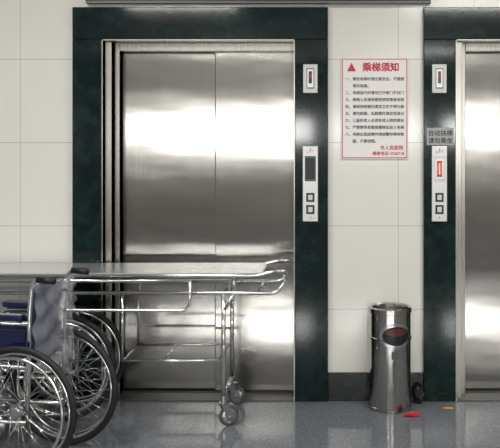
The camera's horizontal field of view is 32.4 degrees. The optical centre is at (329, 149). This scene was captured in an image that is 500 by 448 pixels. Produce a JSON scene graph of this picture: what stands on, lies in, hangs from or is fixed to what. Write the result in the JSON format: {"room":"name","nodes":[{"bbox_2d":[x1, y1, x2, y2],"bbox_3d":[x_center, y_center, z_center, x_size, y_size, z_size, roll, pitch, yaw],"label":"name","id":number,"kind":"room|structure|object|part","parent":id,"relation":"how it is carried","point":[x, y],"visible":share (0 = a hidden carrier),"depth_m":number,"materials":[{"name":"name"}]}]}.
{"room":"hospital interior","nodes":[
{"label":"hospital interior","id":0,"kind":"room"},
{"bbox_2d":[0,0,499,371],"bbox_3d":[-0.250,-0.088,5.100,8.500,3.100,0.200,0,0,0],"label":"wall","id":1,"kind":"structure","parent":0,"point":[375,206],"depth_m":5.00,"materials":[{"name":"tile"}]},
{"bbox_2d":[105,42,123,397],"bbox_3d":[-1.287,0.412,5.105,0.069,2.099,0.170,0,0,0],"label":"door frame","id":2,"kind":"object","parent":1,"relation":"attached to","point":[113,55],"visible":0.73,"depth_m":5.07,"materials":[{"name":"silver metal"}]},
{"bbox_2d":[123,52,214,388],"bbox_3d":[-0.985,0.408,5.183,0.625,2.083,0.015,0,0,0],"label":"panel","id":3,"kind":"object","parent":1,"relation":"in","point":[169,97],"depth_m":5.17,"materials":[{"name":"silver metal"}]},
{"bbox_2d":[102,39,294,401],"bbox_3d":[-0.766,0.409,5.080,1.123,2.105,0.221,0,0,0],"label":"door frame","id":4,"kind":"structure","parent":1,"relation":"attached to","point":[103,40],"depth_m":4.98,"materials":[{"name":"grey metal"}]},
{"bbox_2d":[103,389,293,401],"bbox_3d":[-0.766,1.456,5.085,1.123,0.011,0.230,0,0,0],"label":"door sill","id":5,"kind":"object","parent":1,"relation":"attached to","point":[127,395],"depth_m":5.05,"materials":[{"name":"silver metal"}]},
{"bbox_2d":[72,7,327,401],"bbox_3d":[-0.754,0.316,5.084,1.485,2.292,0.272,0,0,0],"label":"door surround","id":6,"kind":"object","parent":1,"relation":"in","point":[308,26],"depth_m":4.97,"materials":[{"name":"green stone"}]},
{"bbox_3d":[-0.114,0.196,4.957,0.090,0.439,0.016,0,0,0],"label":"elevator call panel","id":7,"kind":"part","parent":6,"relation":"part of","materials":[{"name":"white plastic"}]},
{"bbox_2d":[303,64,317,92],"bbox_3d":[-0.114,-0.414,4.957,0.084,0.167,0.014,0,0,0],"label":"switch","id":8,"kind":"object","parent":6,"relation":"attached to","point":[310,71],"visible":1,"depth_m":4.96,"materials":[{"name":"white plastic"}]},
{"bbox_2d":[120,43,293,51],"bbox_3d":[-0.732,-0.613,5.115,1.042,0.049,0.050,0,0,0],"label":"header","id":9,"kind":"object","parent":1,"relation":"attached to","point":[124,47],"depth_m":5.09,"materials":[{"name":"silver metal"}]},
{"bbox_2d":[3,372,422,400],"bbox_3d":[-1.978,1.380,4.990,5.044,0.164,0.020,0,0,0],"label":"baseboard","id":10,"kind":"structure","parent":1,"relation":"attached to","point":[342,386],"depth_m":4.98,"materials":[{"name":"stone"}]},
{"bbox_2d":[215,52,293,390],"bbox_3d":[-0.452,0.408,5.154,0.481,2.083,0.023,0,0,0],"label":"door","id":11,"kind":"structure","parent":1,"relation":"in","point":[254,91],"depth_m":5.14,"materials":[{"name":"silver metal"}]},
{"bbox_2d":[85,1,430,3],"bbox_3d":[-0.415,-0.857,4.974,2.000,0.010,0.052,0,0,0],"label":"strip","id":12,"kind":"object","parent":1,"relation":"attached to","point":[87,2],"visible":1,"depth_m":4.95,"materials":[{"name":"grey metal"}]},
{"bbox_2d":[86,0,430,0],"bbox_3d":[-0.415,-0.910,4.975,2.000,0.097,0.050,0,0,0],"label":"trim","id":13,"kind":"structure","parent":1,"relation":"attached to","point":[86,0],"depth_m":4.95,"materials":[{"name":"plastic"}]},
{"bbox_2d":[341,58,407,158],"bbox_3d":[0.260,-0.243,4.993,0.392,0.591,0.014,0,0,0],"label":"poster","id":14,"kind":"object","parent":1,"relation":"attached to","point":[374,91],"visible":1,"depth_m":4.99,"materials":[{"name":"white paper"}]},
{"bbox_2d":[457,42,464,397],"bbox_3d":[0.771,0.412,5.105,0.069,2.099,0.170,0,0,0],"label":"door frame","id":15,"kind":"object","parent":1,"relation":"attached to","point":[460,46],"visible":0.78,"depth_m":5.02,"materials":[{"name":"silver metal"}]},
{"bbox_2d":[423,7,499,401],"bbox_3d":[1.295,0.316,5.084,1.503,2.292,0.272,0,0,0],"label":"door surround","id":16,"kind":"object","parent":1,"relation":"in","point":[442,26],"depth_m":4.97,"materials":[{"name":"green stone"}]},
{"bbox_3d":[0.634,0.196,4.957,0.090,0.439,0.016,0,0,0],"label":"elevator call panel","id":17,"kind":"part","parent":16,"relation":"part of","materials":[{"name":"white plastic"}]},
{"bbox_2d":[432,64,446,92],"bbox_3d":[0.634,-0.414,4.957,0.084,0.167,0.014,0,0,0],"label":"switch","id":18,"kind":"object","parent":16,"relation":"attached to","point":[439,71],"visible":1,"depth_m":4.96,"materials":[{"name":"white plastic"}]},
{"bbox_2d":[427,128,453,144],"bbox_3d":[0.640,-0.079,4.963,0.158,0.099,0.004,0,0,0],"label":"wall label","id":19,"kind":"object","parent":16,"relation":"attached to","point":[435,136],"visible":1,"depth_m":4.96,"materials":[{"name":"grey"}]},
{"bbox_2d":[456,39,499,401],"bbox_3d":[1.292,0.409,5.080,1.123,2.105,0.221,0,0,0],"label":"door frame","id":20,"kind":"structure","parent":1,"relation":"attached to","point":[457,40],"depth_m":4.97,"materials":[{"name":"grey metal"}]},
{"bbox_2d":[457,389,499,401],"bbox_3d":[1.292,1.456,5.085,1.123,0.011,0.230,0,0,0],"label":"door sill","id":21,"kind":"object","parent":1,"relation":"attached to","point":[471,395],"depth_m":5.06,"materials":[{"name":"silver metal"}]},
{"bbox_2d":[465,52,499,388],"bbox_3d":[1.104,0.408,5.183,0.687,2.083,0.015,0,0,0],"label":"door","id":22,"kind":"structure","parent":1,"relation":"in","point":[482,69],"depth_m":5.17,"materials":[{"name":"silver metal"}]},
{"bbox_2d":[465,43,499,51],"bbox_3d":[1.327,-0.613,5.115,1.042,0.049,0.050,0,0,0],"label":"header","id":23,"kind":"object","parent":1,"relation":"attached to","point":[469,47],"depth_m":5.09,"materials":[{"name":"silver metal"}]},
{"bbox_2d":[0,401,499,447],"bbox_3d":[-0.250,1.512,-0.400,8.900,0.100,11.600,0,0,0],"label":"floor","id":24,"kind":"structure","parent":0,"point":[329,424],"depth_m":4.49,"materials":[{"name":"tile"}]},
{"bbox_2d":[0,267,117,447],"bbox_3d":[-1.543,1.017,4.085,0.950,0.889,0.503,0,0,12],"label":"wheelchair","id":25,"kind":"object","parent":24,"relation":"on","point":[45,330],"visible":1,"depth_m":3.97,"materials":[{"name":"silver metal"}]},
{"bbox_3d":[-1.556,0.882,3.929,0.350,0.120,0.006,0,0,12],"label":"panel","id":26,"kind":"part","parent":25,"relation":"part of","materials":[{"name":"blue plastic"}]},
{"bbox_3d":[-1.490,0.882,4.231,0.350,0.120,0.006,0,0,12],"label":"panel","id":27,"kind":"part","parent":25,"relation":"part of","materials":[{"name":"blue plastic"}]},
{"bbox_3d":[-1.562,0.980,4.089,0.430,0.036,0.313,0,0,12],"label":"seat","id":28,"kind":"part","parent":25,"relation":"part of","materials":[{"name":"blue fabric"}]},
{"bbox_3d":[-1.567,0.952,4.090,0.721,0.747,0.399,0,0,12],"label":"frame","id":29,"kind":"part","parent":25,"relation":"part of","materials":[{"name":"silver metal"}]},
{"bbox_3d":[-1.313,0.789,4.034,0.061,0.354,0.309,0,0,12],"label":"backrest","id":30,"kind":"part","parent":25,"relation":"part of","materials":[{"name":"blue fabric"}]},
{"bbox_2d":[0,305,125,420],"bbox_3d":[-1.632,1.167,4.730,0.950,0.590,0.324,0,0,0],"label":"wheelchair","id":31,"kind":"object","parent":24,"relation":"on","point":[86,407],"visible":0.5,"depth_m":4.65,"materials":[{"name":"silver metal"}]},
{"bbox_3d":[-1.711,1.099,4.730,0.611,0.454,0.220,0,0,0],"label":"frame","id":32,"kind":"part","parent":31,"relation":"part of","materials":[{"name":"silver metal"}]},
{"bbox_2d":[0,259,290,425],"bbox_3d":[-1.289,1.045,4.711,2.122,0.834,0.483,0,0,0],"label":"hospital gurney","id":33,"kind":"object","parent":24,"relation":"on","point":[228,415],"visible":1,"depth_m":4.52,"materials":[{"name":"silver metal"}]},
{"bbox_3d":[-1.367,0.762,4.478,1.284,0.173,0.018,0,0,0],"label":"rail","id":34,"kind":"part","parent":33,"relation":"part of","materials":[{"name":"silver metal"}]},
{"bbox_3d":[-1.249,0.733,4.720,2.022,0.065,0.430,0,0,0],"label":"frame","id":35,"kind":"part","parent":33,"relation":"part of","materials":[{"name":"silver metal"}]},
{"bbox_3d":[-0.835,0.940,4.720,0.544,0.369,0.395,0,0,0],"label":"shelf frame","id":36,"kind":"part","parent":33,"relation":"part of","materials":[{"name":"silver metal"}]},
{"bbox_2d":[368,302,411,413],"bbox_3d":[0.340,1.173,4.848,0.246,0.578,0.249,0,0,0],"label":"trash can","id":37,"kind":"object","parent":24,"relation":"on","point":[389,336],"visible":1,"depth_m":4.75,"materials":[{"name":"silver metal"}]},
{"bbox_2d":[368,302,411,315],"bbox_3d":[0.340,0.900,4.850,0.246,0.033,0.246,0,0,0],"label":"tray","id":38,"kind":"object","parent":37,"relation":"on","point":[384,308],"depth_m":4.80,"materials":[{"name":"silver metal"}]},
{"bbox_3d":[0.361,1.139,4.733,0.042,0.045,0.002,0,0,-10],"label":"pictogram arm","id":39,"kind":"part","parent":37,"relation":"part of","materials":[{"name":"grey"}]},
{"bbox_2d":[403,411,419,416],"bbox_3d":[0.448,1.449,4.694,0.097,0.026,0.044,0,0,0],"label":"wrapper","id":40,"kind":"object","parent":24,"relation":"on","point":[413,414],"visible":1,"depth_m":4.68,"materials":[{"name":"red plastic"}]},
{"bbox_2d":[413,386,423,403],"bbox_3d":[0.511,1.410,4.930,0.065,0.103,0.053,0,0,0],"label":"plastic bag","id":41,"kind":"object","parent":24,"relation":"on","point":[418,393],"visible":1,"depth_m":4.92,"materials":[{"name":"black plastic"}]}
]}

